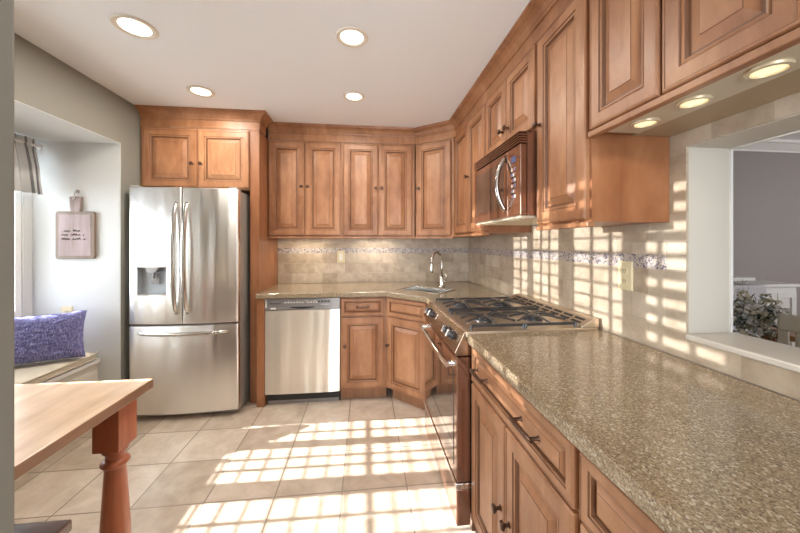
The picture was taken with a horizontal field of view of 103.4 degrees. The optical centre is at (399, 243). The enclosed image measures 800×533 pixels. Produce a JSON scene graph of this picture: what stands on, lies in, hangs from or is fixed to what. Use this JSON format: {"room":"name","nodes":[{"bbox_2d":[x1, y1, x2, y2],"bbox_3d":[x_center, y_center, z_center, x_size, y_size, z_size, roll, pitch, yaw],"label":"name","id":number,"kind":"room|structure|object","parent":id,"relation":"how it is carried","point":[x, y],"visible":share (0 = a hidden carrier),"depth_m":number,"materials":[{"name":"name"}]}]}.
{"room":"kitchen","nodes":[
{"label":"kitchen","id":0,"kind":"room"},
{"bbox_2d":[0,0,13,532],"bbox_3d":[-1.087,0.118,0.161,1.426,2.390,0.160,0,0,-6],"label":"wall","id":1,"kind":"structure","parent":0,"point":[6,6],"depth_m":0.31,"materials":[{"name":"grey paint"}]},
{"bbox_2d":[267,0,571,144],"bbox_3d":[-0.208,-1.007,1.562,1.659,0.137,2.770,0,0,-6],"label":"crown molding","id":2,"kind":"structure","parent":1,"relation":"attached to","point":[537,17],"depth_m":2.44,"materials":[{"name":"brown wood"}]},
{"bbox_2d":[14,33,162,380],"bbox_3d":[-2.185,0.118,-0.149,0.824,2.390,6.385,0,0,-6],"label":"wall","id":3,"kind":"structure","parent":0,"point":[72,157],"depth_m":2.27,"materials":[{"name":"white paint"}]},
{"bbox_2d":[14,235,20,317],"bbox_3d":[-2.629,0.224,2.044,0.055,0.570,0.276,0,0,-6],"label":"plantation shutter","id":4,"kind":"object","parent":3,"relation":"attached to","point":[17,238],"visible":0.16,"depth_m":2.16,"materials":[{"name":"white"}]},
{"bbox_2d":[14,191,20,234],"bbox_3d":[-2.629,-0.374,2.044,0.055,0.624,0.276,0,0,-6],"label":"plantation shutter","id":5,"kind":"object","parent":3,"relation":"attached to","point":[17,194],"visible":0.08,"depth_m":2.16,"materials":[{"name":"white"}]},
{"bbox_2d":[21,192,31,316],"bbox_3d":[-2.595,0.288,1.395,0.150,2.050,1.705,0,0,-6],"label":"window frame","id":6,"kind":"structure","parent":3,"relation":"in","point":[26,198],"depth_m":2.21,"materials":[{"name":"white paint"}]},
{"bbox_2d":[14,133,42,194],"bbox_3d":[-2.460,-0.532,1.480,0.147,0.380,1.507,0,0,-6],"label":"valance","id":7,"kind":"object","parent":6,"relation":"attached to","point":[27,178],"visible":0.7,"depth_m":2.11,"materials":[{"name":"fabric"}]},
{"bbox_2d":[61,306,72,312],"bbox_3d":[-2.392,0.508,2.267,0.075,0.120,0.008,0,0,-6],"label":"wall outlet","id":8,"kind":"object","parent":3,"relation":"attached to","point":[64,309],"visible":0.31,"depth_m":2.27,"materials":[{"name":"beige plastic"}]},
{"bbox_2d":[56,190,95,258],"bbox_3d":[-2.322,-0.141,2.257,0.252,0.499,0.044,0,0,-6],"label":"board","id":9,"kind":"object","parent":3,"relation":"attached to","point":[75,228],"visible":1,"depth_m":2.26,"materials":[{"name":"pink wood"}]},
{"bbox_2d":[14,388,475,532],"bbox_3d":[-0.720,1.343,0.096,3.790,0.060,6.550,0,0,-6],"label":"floor","id":10,"kind":"structure","parent":0,"point":[365,464],"depth_m":1.78,"materials":[{"name":"beige tile"}]},
{"bbox_2d":[14,519,71,532],"bbox_3d":[-1.237,1.087,0.668,0.488,0.452,0.600,0,0,-6],"label":"bench","id":11,"kind":"object","parent":10,"relation":"on","point":[58,526],"visible":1,"depth_m":0.96,"materials":[{"name":"brown wood"}]},
{"bbox_2d":[15,358,99,480],"bbox_3d":[-2.298,1.071,1.428,0.443,0.485,1.693,0,0,-6],"label":"window seat","id":12,"kind":"object","parent":10,"relation":"on","point":[88,371],"visible":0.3,"depth_m":2.14,"materials":[{"name":"beige paint"}]},
{"bbox_2d":[14,352,98,384],"bbox_3d":[-2.339,0.797,1.891,0.443,0.058,0.755,0,0,-6],"label":"seat cushion","id":13,"kind":"object","parent":12,"relation":"on","point":[38,372],"visible":0.54,"depth_m":1.97,"materials":[{"name":"beige fabric"}]},
{"bbox_2d":[14,310,86,364],"bbox_3d":[-2.349,0.605,1.998,0.530,0.310,0.161,0,0,-34],"label":"throw pillow","id":14,"kind":"object","parent":13,"relation":"on","point":[40,338],"visible":0.82,"depth_m":2.01,"materials":[{"name":"purple fabric"}]},
{"bbox_2d":[14,379,152,532],"bbox_3d":[-1.373,0.933,0.792,0.825,0.760,0.937,0,0,-6],"label":"kitchen table","id":15,"kind":"object","parent":10,"relation":"on","point":[48,417],"visible":1,"depth_m":1.15,"materials":[{"name":"brown wood"}]},
{"bbox_2d":[129,185,249,416],"bbox_3d":[-1.655,0.440,2.676,0.771,1.747,0.806,0,0,-6],"label":"refrigerator","id":16,"kind":"object","parent":10,"relation":"on","point":[189,247],"visible":0.95,"depth_m":2.36,"materials":[{"name":"grey metal"}]},
{"bbox_2d":[250,130,277,406],"bbox_3d":[-1.192,0.189,2.848,0.137,2.250,0.627,0,0,-6],"label":"end panel","id":17,"kind":"object","parent":10,"relation":"on","point":[263,249],"visible":0.68,"depth_m":2.61,"materials":[{"name":"brown wood"}]},
{"bbox_2d":[265,297,339,403],"bbox_3d":[-0.823,0.879,2.858,0.591,0.868,0.586,0,0,-6],"label":"dishwasher","id":18,"kind":"object","parent":10,"relation":"on","point":[302,335],"visible":0.99,"depth_m":2.57,"materials":[{"name":"silver metal"}]},
{"bbox_2d":[267,391,339,400],"bbox_3d":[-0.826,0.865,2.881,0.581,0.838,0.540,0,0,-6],"label":"toe kick","id":19,"kind":"object","parent":18,"relation":"attached to","point":[321,396],"depth_m":2.62,"materials":[{"name":"black"}]},
{"bbox_2d":[340,297,386,398],"bbox_3d":[-0.334,0.877,2.921,0.385,0.872,0.665,0,0,-6],"label":"base cabinet","id":20,"kind":"object","parent":10,"relation":"on","point":[363,320],"visible":0.99,"depth_m":2.63,"materials":[{"name":"brown wood"}]},
{"bbox_2d":[385,297,426,409],"bbox_3d":[0.317,0.877,2.872,0.932,0.872,0.907,0,0,-6],"label":"base cabinet","id":21,"kind":"object","parent":10,"relation":"on","point":[405,345],"visible":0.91,"depth_m":2.53,"materials":[{"name":"brown wood"}]},
{"bbox_2d":[256,281,509,303],"bbox_3d":[-0.182,0.419,2.699,1.965,0.040,1.142,0,0,-6],"label":"countertop","id":22,"kind":"structure","parent":21,"relation":"on","point":[464,289],"depth_m":2.65,"materials":[{"name":"stone"}]},
{"bbox_2d":[398,285,455,293],"bbox_3d":[0.227,0.486,2.757,0.430,0.185,0.290,0,0,39],"label":"sink","id":23,"kind":"object","parent":22,"relation":"in","point":[435,290],"visible":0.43,"depth_m":2.85,"materials":[{"name":"silver metal"}]},
{"bbox_2d":[429,251,446,287],"bbox_3d":[0.328,0.232,2.826,0.217,0.334,0.082,0,0,-40],"label":"faucet","id":24,"kind":"object","parent":22,"relation":"on","point":[441,279],"visible":1,"depth_m":2.86,"materials":[{"name":"silver metal"}]},
{"bbox_2d":[419,293,598,532],"bbox_3d":[0.524,0.832,1.815,0.734,0.964,0.764,0,0,-6],"label":"gas range","id":25,"kind":"object","parent":10,"relation":"on","point":[448,321],"visible":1,"depth_m":1.56,"materials":[{"name":"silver metal"}]},
{"bbox_2d":[431,300,598,336],"bbox_3d":[0.570,0.405,1.820,0.643,0.026,0.764,0,0,-6],"label":"cooktop","id":26,"kind":"object","parent":25,"relation":"in","point":[458,324],"depth_m":1.59,"materials":[{"name":"silver metal"}]},
{"bbox_2d":[469,347,582,532],"bbox_3d":[0.647,0.877,1.084,0.670,0.872,0.703,0,0,-6],"label":"base cabinet","id":27,"kind":"object","parent":10,"relation":"on","point":[526,472],"visible":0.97,"depth_m":0.99,"materials":[{"name":"brown wood"}]},
{"bbox_2d":[580,451,664,532],"bbox_3d":[0.728,0.877,0.359,0.670,0.872,0.753,0,0,-6],"label":"base cabinet","id":28,"kind":"object","parent":10,"relation":"on","point":[604,508],"visible":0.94,"depth_m":0.62,"materials":[{"name":"brown wood"}]},
{"bbox_2d":[467,330,799,532],"bbox_3d":[0.700,0.419,0.712,0.649,0.040,1.460,0,0,-6],"label":"countertop","id":29,"kind":"structure","parent":28,"relation":"on","point":[696,448],"depth_m":0.71,"materials":[{"name":"stone"}]},
{"bbox_2d":[265,136,451,283],"bbox_3d":[-1.030,0.118,3.274,3.875,2.390,0.165,0,0,-6],"label":"wall","id":30,"kind":"structure","parent":0,"point":[265,136],"depth_m":3.27,"materials":[{"name":"grey paint"}]},
{"bbox_2d":[141,126,249,195],"bbox_3d":[-1.676,-0.690,2.806,0.830,0.493,0.604,0,0,-6],"label":"upper cabinet","id":31,"kind":"object","parent":30,"relation":"attached to","point":[170,156],"visible":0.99,"depth_m":2.54,"materials":[{"name":"brown wood"}]},
{"bbox_2d":[134,105,272,135],"bbox_3d":[-1.582,-1.007,2.606,0.974,0.137,0.221,0,0,-6],"label":"crown molding","id":32,"kind":"structure","parent":31,"relation":"on","point":[150,115],"depth_m":2.54,"materials":[{"name":"brown wood"}]},
{"bbox_2d":[268,140,341,238],"bbox_3d":[-0.875,-0.492,3.013,0.652,0.888,0.364,0,0,-6],"label":"upper cabinet","id":33,"kind":"object","parent":30,"relation":"attached to","point":[305,177],"visible":0.99,"depth_m":2.87,"materials":[{"name":"brown wood"}]},
{"bbox_2d":[278,238,468,283],"bbox_3d":[-0.245,0.157,3.272,1.966,0.486,0.011,0,0,-6],"label":"backsplash","id":34,"kind":"structure","parent":30,"relation":"attached to","point":[300,260],"depth_m":3.26,"materials":[{"name":"tile"}]},
{"bbox_2d":[337,251,344,262],"bbox_3d":[-0.603,0.133,3.224,0.080,0.125,0.008,0,0,-6],"label":"light switch","id":35,"kind":"object","parent":34,"relation":"attached to","point":[340,254],"visible":1,"depth_m":3.22,"materials":[{"name":"beige plastic"}]},
{"bbox_2d":[342,142,414,238],"bbox_3d":[-0.213,-0.492,3.087,0.676,0.888,0.364,0,0,-6],"label":"upper cabinet","id":36,"kind":"object","parent":30,"relation":"attached to","point":[378,179],"visible":1,"depth_m":2.94,"materials":[{"name":"brown wood"}]},
{"bbox_2d":[414,138,487,238],"bbox_3d":[0.449,-0.492,3.062,0.628,0.888,0.559,0,0,-6],"label":"upper cabinet","id":37,"kind":"object","parent":30,"relation":"attached to","point":[434,162],"visible":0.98,"depth_m":2.87,"materials":[{"name":"brown wood"}]},
{"bbox_2d":[14,0,799,141],"bbox_3d":[1.770,-1.107,0.372,8.800,0.060,6.550,0,0,-6],"label":"ceiling","id":38,"kind":"structure","parent":0,"point":[419,60],"depth_m":1.78,"materials":[{"name":"white paint"}]},
{"bbox_2d":[109,13,158,39],"bbox_3d":[-1.315,-1.072,1.568,0.190,0.008,0.190,0,0,-6],"label":"recessed light","id":39,"kind":"object","parent":38,"relation":"in","point":[130,25],"visible":1,"depth_m":1.56,"materials":[{"name":"beige glass"}]},
{"bbox_2d":[186,85,214,97],"bbox_3d":[-1.403,-1.072,2.228,0.174,0.008,0.174,0,0,-6],"label":"recessed light","id":40,"kind":"object","parent":38,"relation":"in","point":[200,91],"visible":1,"depth_m":2.22,"materials":[{"name":"beige glass"}]},
{"bbox_2d":[336,26,367,47],"bbox_3d":[-0.250,-1.072,1.643,0.167,0.008,0.167,0,0,-6],"label":"recessed light","id":41,"kind":"object","parent":38,"relation":"in","point":[349,36],"visible":1,"depth_m":1.64,"materials":[{"name":"beige glass"}]},
{"bbox_2d":[343,91,364,101],"bbox_3d":[-0.336,-1.072,2.304,0.156,0.008,0.156,0,0,-6],"label":"recessed light","id":42,"kind":"object","parent":38,"relation":"in","point":[353,96],"visible":1,"depth_m":2.30,"materials":[{"name":"beige glass"}]},
{"bbox_2d":[474,113,799,401],"bbox_3d":[1.175,0.118,0.223,0.165,2.390,6.385,0,0,-6],"label":"wall","id":43,"kind":"structure","parent":0,"point":[708,160],"depth_m":1.10,"materials":[{"name":"beige paint"}]},
{"bbox_2d":[455,103,530,236],"bbox_3d":[0.658,-0.496,2.427,0.354,0.880,0.700,0,0,-6],"label":"upper cabinet","id":44,"kind":"object","parent":43,"relation":"attached to","point":[470,142],"visible":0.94,"depth_m":2.36,"materials":[{"name":"brown wood"}]},
{"bbox_2d":[485,43,536,155],"bbox_3d":[0.730,-0.733,1.772,0.354,0.408,0.614,0,0,-6],"label":"upper cabinet","id":45,"kind":"object","parent":43,"relation":"attached to","point":[511,109],"visible":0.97,"depth_m":1.67,"materials":[{"name":"brown wood"}]},
{"bbox_2d":[474,130,536,225],"bbox_3d":[0.681,-0.320,1.765,0.448,0.405,0.606,0,0,-6],"label":"microwave","id":46,"kind":"object","parent":45,"relation":"attached to","point":[506,177],"visible":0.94,"depth_m":1.56,"materials":[{"name":"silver metal"}]},
{"bbox_2d":[532,0,668,230],"bbox_3d":[0.783,-0.498,1.297,0.354,0.876,0.339,0,0,-6],"label":"upper cabinet","id":47,"kind":"object","parent":43,"relation":"attached to","point":[607,179],"visible":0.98,"depth_m":1.15,"materials":[{"name":"brown wood"}]},
{"bbox_2d":[468,92,799,400],"bbox_3d":[0.952,0.002,1.441,0.011,0.796,3.895,0,0,-6],"label":"backsplash","id":48,"kind":"structure","parent":43,"relation":"attached to","point":[575,269],"depth_m":1.27,"materials":[{"name":"tile"}]},
{"bbox_2d":[618,261,632,290],"bbox_3d":[0.954,0.135,1.341,0.008,0.122,0.075,0,0,-6],"label":"wall outlet","id":49,"kind":"object","parent":48,"relation":"attached to","point":[625,268],"visible":1,"depth_m":1.33,"materials":[{"name":"beige plastic"}]},
{"bbox_2d":[621,267,627,273],"bbox_3d":[0.952,0.113,1.341,0.003,0.028,0.032,0,0,-6],"label":"socket","id":50,"kind":"object","parent":49,"relation":"attached to","point":[624,270],"depth_m":1.34,"materials":[{"name":"beige plastic"}]},
{"bbox_2d":[621,277,627,283],"bbox_3d":[0.952,0.157,1.341,0.003,0.028,0.032,0,0,-6],"label":"socket","id":51,"kind":"object","parent":49,"relation":"attached to","point":[624,280],"depth_m":1.34,"materials":[{"name":"beige plastic"}]},
{"bbox_2d":[588,0,799,137],"bbox_3d":[0.864,-0.654,0.710,0.323,0.565,0.841,0,0,-6],"label":"upper cabinet","id":52,"kind":"object","parent":43,"relation":"attached to","point":[647,57],"visible":0.99,"depth_m":0.82,"materials":[{"name":"brown wood"}]},
{"bbox_2d":[630,117,660,127],"bbox_3d":[0.768,-0.379,0.991,0.076,0.009,0.076,0,0,-6],"label":"puck light","id":53,"kind":"object","parent":52,"relation":"attached to","point":[649,121],"visible":1,"depth_m":0.98,"materials":[{"name":"beige metal"}]},
{"bbox_2d":[675,94,713,108],"bbox_3d":[0.785,-0.379,0.844,0.076,0.009,0.076,0,0,-6],"label":"puck light","id":54,"kind":"object","parent":52,"relation":"attached to","point":[701,99],"visible":1,"depth_m":0.84,"materials":[{"name":"glass"}]},
{"bbox_2d":[743,58,795,79],"bbox_3d":[0.802,-0.379,0.688,0.076,0.009,0.076,0,0,-6],"label":"puck light","id":55,"kind":"object","parent":52,"relation":"attached to","point":[774,67],"visible":1,"depth_m":0.68,"materials":[{"name":"glass"}]},
{"bbox_2d":[686,332,799,372],"bbox_3d":[1.166,0.320,0.307,0.194,0.020,1.594,0,0,-6],"label":"sill","id":56,"kind":"structure","parent":43,"relation":"attached to","point":[777,354],"depth_m":0.95,"materials":[{"name":"beige stone"}]},
{"bbox_2d":[729,130,799,331],"bbox_3d":[1.247,-0.017,0.321,0.010,0.653,1.604,0,0,-6],"label":"trim","id":57,"kind":"structure","parent":43,"relation":"attached to","point":[795,132],"depth_m":1.10,"materials":[{"name":"white paint"}]},
{"bbox_2d":[733,151,799,315],"bbox_3d":[3.365,0.118,3.567,4.925,2.390,0.550,0,0,-6],"label":"wall","id":58,"kind":"structure","parent":0,"point":[766,185],"depth_m":3.35,"materials":[{"name":"grey paint"}]},
{"bbox_2d":[733,139,799,152],"bbox_3d":[3.351,-1.024,3.239,4.825,0.105,0.100,0,0,-6],"label":"trim","id":59,"kind":"structure","parent":58,"relation":"attached to","point":[775,145],"depth_m":3.30,"materials":[{"name":"white paint"}]},
{"bbox_3d":[3.653,1.343,0.581,5.010,0.060,6.550,0,0,-6],"label":"floor","id":60,"kind":"structure","parent":0,"visible":0},
{"bbox_2d":[733,276,754,284],"bbox_3d":[2.791,0.814,3.051,1.020,1.000,0.330,0,0,-6],"label":"fireplace mantel","id":61,"kind":"object","parent":60,"relation":"on","point":[735,278],"visible":0.11,"depth_m":2.94,"materials":[{"name":"white paint"}]},
{"bbox_2d":[733,276,754,280],"bbox_3d":[2.791,0.331,3.051,1.020,0.035,0.330,0,0,-6],"label":"shelf","id":62,"kind":"object","parent":61,"relation":"attached to","point":[735,278],"depth_m":2.94,"materials":[{"name":"white paint"}]},
{"bbox_2d":[733,285,767,336],"bbox_3d":[3.036,0.839,2.568,0.420,0.950,0.495,0,0,-6],"label":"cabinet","id":63,"kind":"object","parent":60,"relation":"on","point":[756,290],"visible":0.15,"depth_m":2.75,"materials":[{"name":"white wood"}]},
{"bbox_2d":[735,280,799,346],"bbox_3d":[3.565,0.849,3.144,0.500,0.930,0.315,0,0,-6],"label":"sideboard","id":64,"kind":"object","parent":60,"relation":"on","point":[784,292],"visible":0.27,"depth_m":3.02,"materials":[{"name":"white paint"}]},
{"bbox_2d":[754,326,794,341],"bbox_3d":[2.959,0.946,1.807,0.960,0.735,0.900,0,0,-6],"label":"dining table","id":65,"kind":"object","parent":60,"relation":"on","point":[791,334],"visible":0.14,"depth_m":2.10,"materials":[{"name":"brown wood"}]},
{"bbox_2d":[733,280,791,341],"bbox_3d":[2.236,0.760,2.045,0.443,1.107,0.425,0,0,-6],"label":"flower arrangement","id":66,"kind":"object","parent":65,"relation":"on","point":[759,319],"visible":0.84,"depth_m":2.02,"materials":[{"name":"green plant"}]},
{"bbox_2d":[777,314,799,347],"bbox_3d":[2.381,0.849,1.679,0.482,0.930,0.420,0,0,-31],"label":"dining chair","id":67,"kind":"object","parent":60,"relation":"on","point":[786,323],"visible":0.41,"depth_m":1.70,"materials":[{"name":"beige paint"}]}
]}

